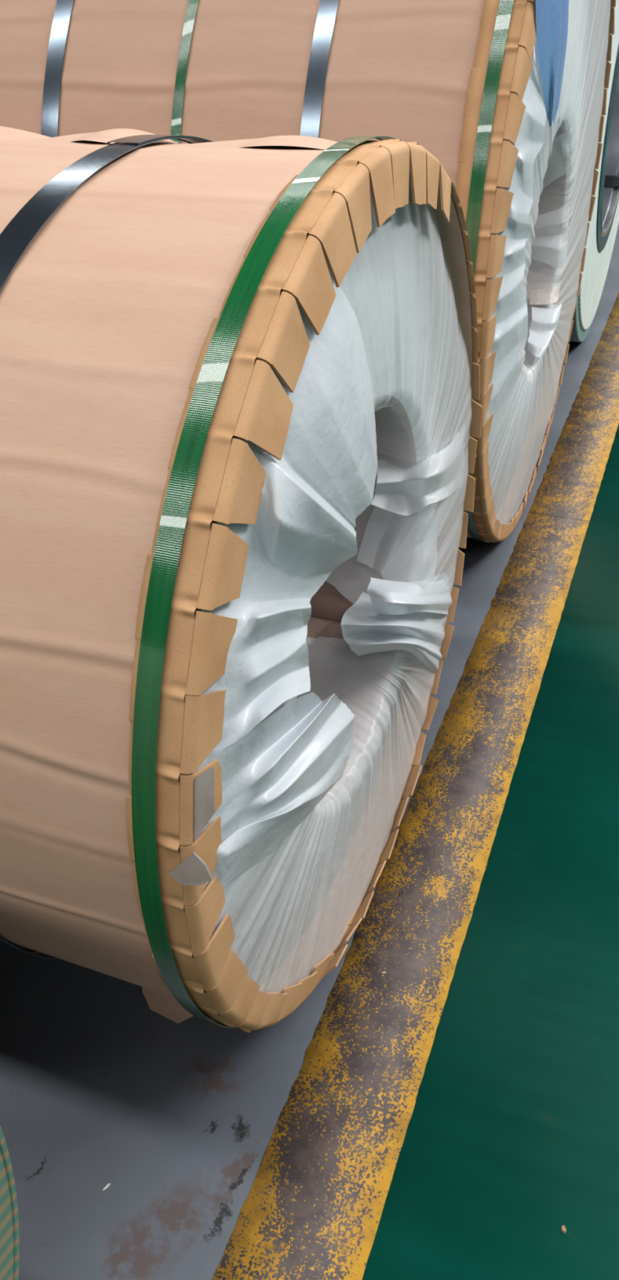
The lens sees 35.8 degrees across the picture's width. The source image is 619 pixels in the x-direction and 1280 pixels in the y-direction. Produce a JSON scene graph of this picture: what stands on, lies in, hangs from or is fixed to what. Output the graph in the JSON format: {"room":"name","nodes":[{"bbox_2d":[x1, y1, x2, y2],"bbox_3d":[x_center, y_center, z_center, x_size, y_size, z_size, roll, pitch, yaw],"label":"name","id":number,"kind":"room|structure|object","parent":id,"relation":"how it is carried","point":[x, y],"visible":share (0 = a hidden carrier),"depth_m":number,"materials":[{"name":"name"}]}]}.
{"room":"industrial warehouse","nodes":[
{"label":"industrial warehouse","id":0,"kind":"room"},
{"bbox_2d":[0,223,618,1279],"bbox_3d":[1.169,-2.724,6.429,16.000,0.002,21.000,11,38,18],"label":"floor","id":1,"kind":"structure","parent":0,"point":[443,1113],"depth_m":1.68,"materials":[{"name":"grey paint"}]},
{"bbox_2d":[0,1125,19,1279],"bbox_3d":[-1.232,0.681,0.719,1.503,1.239,1.239,11,38,18],"label":"coil","id":2,"kind":"object","parent":1,"relation":"on","point":[9,1215],"visible":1,"depth_m":1.02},
{"bbox_2d":[0,125,482,1032],"bbox_3d":[-0.528,-0.186,1.794,1.495,1.374,1.374,11,38,18],"label":"coil","id":3,"kind":"object","parent":1,"relation":"on","point":[239,380],"visible":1,"depth_m":1.09,"materials":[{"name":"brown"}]},
{"bbox_2d":[0,0,615,542],"bbox_3d":[-0.164,-1.357,3.020,1.912,1.831,1.831,11,38,18],"label":"coil","id":4,"kind":"object","parent":1,"relation":"on","point":[508,97],"visible":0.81,"depth_m":2.11,"materials":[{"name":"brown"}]},
{"bbox_2d":[560,1225,565,1233],"bbox_3d":[0.379,0.878,1.428,0.008,0.004,0.011,11,38,18],"label":"chip","id":5,"kind":"object","parent":1,"relation":"on","point":[562,1227],"visible":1,"depth_m":1.43,"materials":[{"name":"beige"}]},
{"bbox_2d":[569,0,618,342],"bbox_3d":[0.718,-2.472,4.360,1.416,2.020,2.020,11,38,18],"label":"coil","id":6,"kind":"object","parent":1,"relation":"on","point":[603,224],"visible":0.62,"depth_m":4.32,"materials":[{"name":"white plastic"}]}
]}

